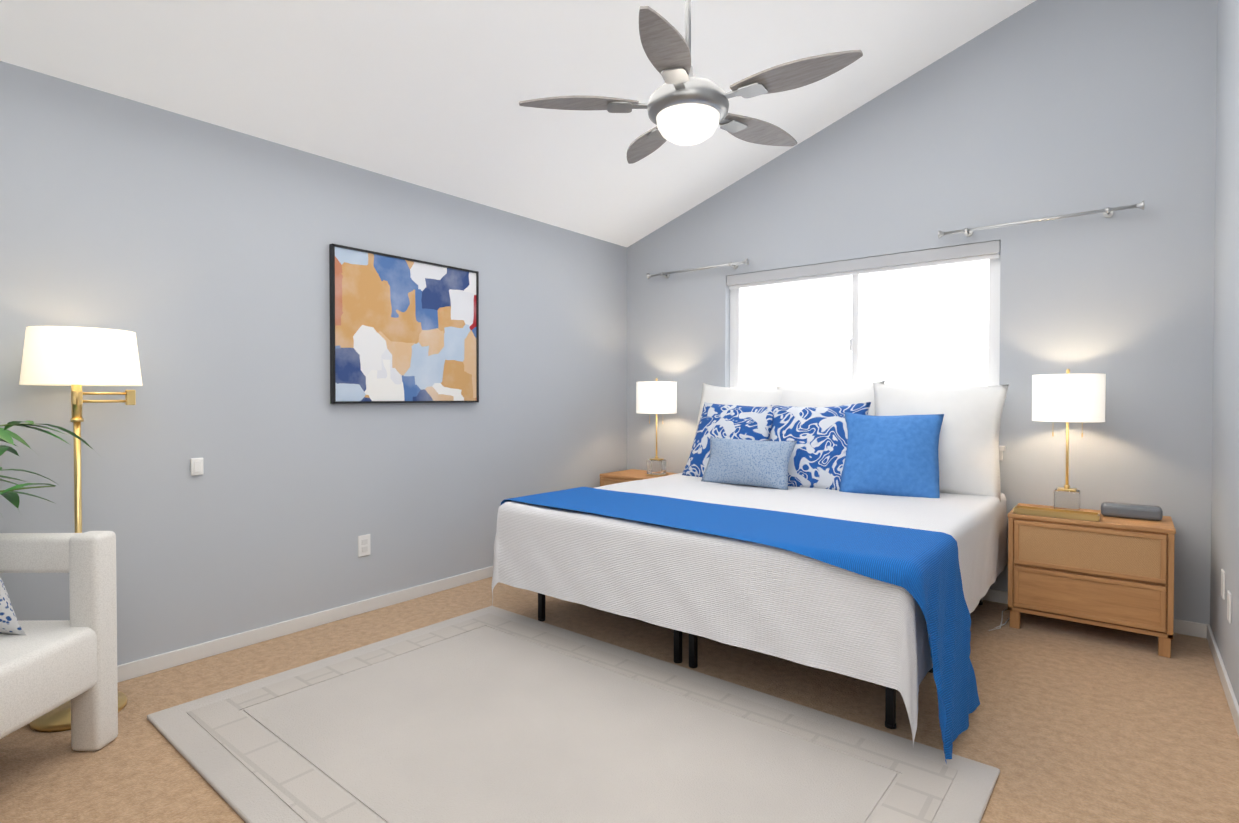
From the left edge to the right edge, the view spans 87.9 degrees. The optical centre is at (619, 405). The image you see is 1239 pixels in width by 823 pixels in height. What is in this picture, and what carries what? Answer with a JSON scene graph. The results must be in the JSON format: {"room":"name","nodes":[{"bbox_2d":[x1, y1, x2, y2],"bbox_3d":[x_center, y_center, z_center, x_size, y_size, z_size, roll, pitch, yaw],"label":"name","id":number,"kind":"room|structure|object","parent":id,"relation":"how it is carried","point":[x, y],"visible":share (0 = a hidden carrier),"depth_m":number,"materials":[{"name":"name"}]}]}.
{"room":"bedroom","nodes":[
{"label":"bedroom","id":0,"kind":"room"},
{"bbox_2d":[0,61,626,665],"bbox_3d":[-1.492,-0.177,3.550,0.140,2.644,5.120,1,1,38],"label":"wall","id":1,"kind":"structure","parent":0,"point":[192,253],"depth_m":3.08,"materials":[{"name":"paint"}]},
{"bbox_2d":[191,458,203,475],"bbox_3d":[-1.907,0.277,2.903,0.019,0.078,0.050,1,1,38],"label":"switch plate","id":2,"kind":"object","parent":1,"relation":"attached to","point":[197,468],"visible":1,"depth_m":2.90,"materials":[{"name":"white plastic"}]},
{"bbox_2d":[117,566,492,681],"bbox_3d":[-1.433,1.111,3.521,0.012,0.070,4.840,1,1,38],"label":"baseboard","id":3,"kind":"structure","parent":1,"relation":"attached to","point":[146,666],"depth_m":3.20,"materials":[{"name":"white"}]},
{"bbox_2d":[358,534,370,556],"bbox_3d":[-1.408,0.773,3.547,0.010,0.115,0.072,1,1,38],"label":"outlet","id":4,"kind":"object","parent":1,"relation":"attached to","point":[364,545],"visible":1,"depth_m":3.54,"materials":[{"name":"white plastic"}]},
{"bbox_2d":[329,243,478,403],"bbox_3d":[-1.215,-0.432,3.755,0.033,0.838,0.964,1,1,38],"label":"painting","id":5,"kind":"object","parent":1,"relation":"attached to","point":[404,330],"visible":0.94,"depth_m":3.69,"materials":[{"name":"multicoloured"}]},
{"bbox_2d":[0,0,1035,246],"bbox_3d":[-0.014,-1.948,2.357,3.910,1.423,5.120,1,1,38],"label":"ceiling","id":6,"kind":"structure","parent":0,"point":[430,94],"depth_m":3.18,"materials":[{"name":"paint"}]},
{"bbox_2d":[519,0,862,163],"bbox_3d":[0.323,-1.498,2.569,1.257,0.874,1.299,1,1,38],"label":"ceiling fan","id":7,"kind":"object","parent":6,"relation":"hanging from","point":[683,106],"visible":1,"depth_m":2.48,"materials":[{"name":"silver metal"}]},
{"bbox_2d":[0,577,1238,822],"bbox_3d":[-0.014,1.221,2.399,4.230,0.120,5.440,1,1,38],"label":"floor","id":8,"kind":"structure","parent":0,"point":[1070,721],"depth_m":2.41,"materials":[{"name":"carpet"}]},
{"bbox_2d":[0,421,98,509],"bbox_3d":[-2.239,0.611,2.007,0.557,1.110,1.027,1,1,38],"label":"plant","id":9,"kind":"object","parent":8,"relation":"on","point":[10,495],"visible":1,"depth_m":2.19,"materials":[{"name":"green plant"}]},
{"bbox_2d":[0,531,117,750],"bbox_3d":[-2.041,0.782,1.955,0.600,0.769,0.572,0,1,-1],"label":"chair","id":10,"kind":"object","parent":8,"relation":"on","point":[46,666],"visible":0.98,"depth_m":2.14,"materials":[{"name":"fabric"}]},
{"bbox_2d":[0,531,28,637],"bbox_3d":[-2.113,0.576,2.047,0.408,0.358,0.292,1,1,38],"label":"cushion","id":11,"kind":"object","parent":10,"relation":"on","point":[13,546],"depth_m":2.14,"materials":[{"name":"white fabric"}]},
{"bbox_2d":[19,326,142,731],"bbox_3d":[-2.017,0.439,2.427,0.356,1.442,0.356,1,1,38],"label":"floor lamp","id":12,"kind":"object","parent":8,"relation":"on","point":[76,359],"visible":0.65,"depth_m":2.32,"materials":[{"name":"white fabric"}]},
{"bbox_2d":[147,606,999,822],"bbox_3d":[-0.273,1.154,2.208,2.533,0.020,1.672,1,1,38],"label":"rug","id":13,"kind":"object","parent":8,"relation":"on","point":[491,714],"visible":0.9,"depth_m":2.16,"materials":[{"name":"fabric"}]},
{"bbox_2d":[600,469,677,485],"bbox_3d":[0.228,0.831,4.988,0.658,0.590,0.432,1,1,38],"label":"nightstand","id":14,"kind":"object","parent":8,"relation":"on","point":[609,478],"visible":0.12,"depth_m":4.97,"materials":[{"name":"brown wood"}]},
{"bbox_2d":[636,378,676,475],"bbox_3d":[0.284,0.163,4.929,0.310,0.746,0.310,1,1,38],"label":"table lamp","id":15,"kind":"object","parent":14,"relation":"on","point":[656,397],"visible":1,"depth_m":4.81,"materials":[{"name":"white fabric"}]},
{"bbox_2d":[492,381,1008,763],"bbox_3d":[0.785,0.499,3.465,2.217,1.295,2.102,1,1,38],"label":"bed","id":16,"kind":"object","parent":8,"relation":"on","point":[858,531],"visible":1,"depth_m":2.88,"materials":[{"name":"white fabric"}]},
{"bbox_2d":[494,486,980,763],"bbox_3d":[0.354,0.802,2.924,2.217,0.626,0.711,1,1,38],"label":"throw","id":17,"kind":"object","parent":16,"relation":"on","point":[884,604],"depth_m":2.43,"materials":[{"name":"fabric"}]},
{"bbox_2d":[838,411,944,502],"bbox_3d":[1.528,0.281,3.640,0.551,0.479,0.263,1,1,38],"label":"pillow","id":18,"kind":"object","parent":16,"relation":"on","point":[902,456],"depth_m":3.58,"materials":[{"name":"blue fabric"}]},
{"bbox_2d":[989,607,1009,630],"bbox_3d":[2.055,1.137,3.444,0.059,0.010,0.533,1,1,38],"label":"power cord","id":19,"kind":"object","parent":8,"relation":"on","point":[1001,624],"visible":0.81,"depth_m":3.35,"materials":[{"name":"white plastic"}]},
{"bbox_2d":[1008,503,1175,657],"bbox_3d":[2.388,0.854,3.279,0.658,0.590,0.432,1,1,38],"label":"nightstand","id":20,"kind":"object","parent":8,"relation":"on","point":[1112,572],"visible":1,"depth_m":3.10,"materials":[{"name":"brown wood"}]},
{"bbox_2d":[1013,505,1099,521],"bbox_3d":[2.202,0.544,3.245,0.355,0.028,0.100,1,1,38],"label":"tray","id":21,"kind":"object","parent":20,"relation":"on","point":[1062,513],"visible":1,"depth_m":3.22,"materials":[{"name":"gold metal"}]},
{"bbox_2d":[1032,369,1105,510],"bbox_3d":[2.315,0.184,3.322,0.310,0.746,0.310,1,1,38],"label":"table lamp","id":22,"kind":"object","parent":20,"relation":"on","point":[1067,398],"visible":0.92,"depth_m":3.21,"materials":[{"name":"white fabric"}]},
{"bbox_2d":[1101,502,1162,520],"bbox_3d":[2.544,0.526,3.197,0.240,0.065,0.100,1,1,38],"label":"speaker","id":23,"kind":"object","parent":20,"relation":"on","point":[1133,511],"visible":1,"depth_m":3.16,"materials":[{"name":"grey fabric"}]},
{"bbox_2d":[627,0,1217,624],"bbox_3d":[1.531,-0.717,4.326,3.630,3.704,0.140,1,1,38],"label":"wall","id":24,"kind":"structure","parent":0,"point":[1041,108],"depth_m":3.57,"materials":[{"name":"paint"}]},
{"bbox_2d":[646,259,748,278],"bbox_3d":[0.591,-1.035,4.914,0.884,0.048,0.099,1,1,38],"label":"curtain rod","id":25,"kind":"object","parent":24,"relation":"attached to","point":[734,265],"visible":1,"depth_m":4.87,"materials":[{"name":"silver metal"}]},
{"bbox_2d":[727,240,1005,459],"bbox_3d":[1.524,-0.327,4.305,1.858,1.275,0.160,1,1,38],"label":"window","id":26,"kind":"structure","parent":24,"relation":"in","point":[966,253],"depth_m":4.21,"materials":[{"name":"white glass"}]},
{"bbox_2d":[938,201,1144,237],"bbox_3d":[2.296,-1.017,3.564,0.954,0.048,0.099,1,1,38],"label":"curtain rod","id":27,"kind":"object","parent":24,"relation":"attached to","point":[1107,212],"visible":1,"depth_m":3.50,"materials":[{"name":"silver metal"}]},
{"bbox_2d":[982,589,1207,638],"bbox_3d":[1.484,1.101,4.291,3.630,0.070,0.012,1,1,38],"label":"baseboard","id":28,"kind":"structure","parent":24,"relation":"attached to","point":[1189,628],"depth_m":3.23,"materials":[{"name":"white"}]},
{"bbox_2d":[1210,0,1238,704],"bbox_3d":[1.464,-0.750,1.203,0.140,3.854,5.120,1,1,38],"label":"wall","id":29,"kind":"structure","parent":0,"point":[1225,499],"depth_m":2.73,"materials":[{"name":"paint"}]},
{"bbox_2d":[1207,624,1238,735],"bbox_3d":[1.405,1.141,1.276,0.012,0.070,4.840,1,1,38],"label":"baseboard","id":30,"kind":"structure","parent":29,"relation":"attached to","point":[1226,686],"depth_m":2.61,"materials":[{"name":"white"}]},
{"bbox_2d":[1221,569,1224,598],"bbox_3d":[2.554,0.757,2.720,0.007,0.115,0.072,1,1,38],"label":"outlet","id":31,"kind":"object","parent":29,"relation":"attached to","point":[1222,571],"depth_m":2.70,"materials":[{"name":"white plastic"}]},
{"bbox_2d":[1223,587,1231,623],"bbox_3d":[2.418,0.799,2.548,0.007,0.115,0.072,1,1,38],"label":"outlet","id":32,"kind":"object","parent":29,"relation":"attached to","point":[1229,606],"depth_m":2.53,"materials":[{"name":"white plastic"}]},
{"label":"outside","id":33,"kind":"structure","parent":0,"visible":0},
{"bbox_2d":[740,259,988,388],"bbox_3d":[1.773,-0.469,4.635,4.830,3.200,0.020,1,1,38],"label":"window panes","id":34,"kind":"structure","parent":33,"point":[840,319],"depth_m":4.58,"materials":[{"name":"white glass"}]}
]}

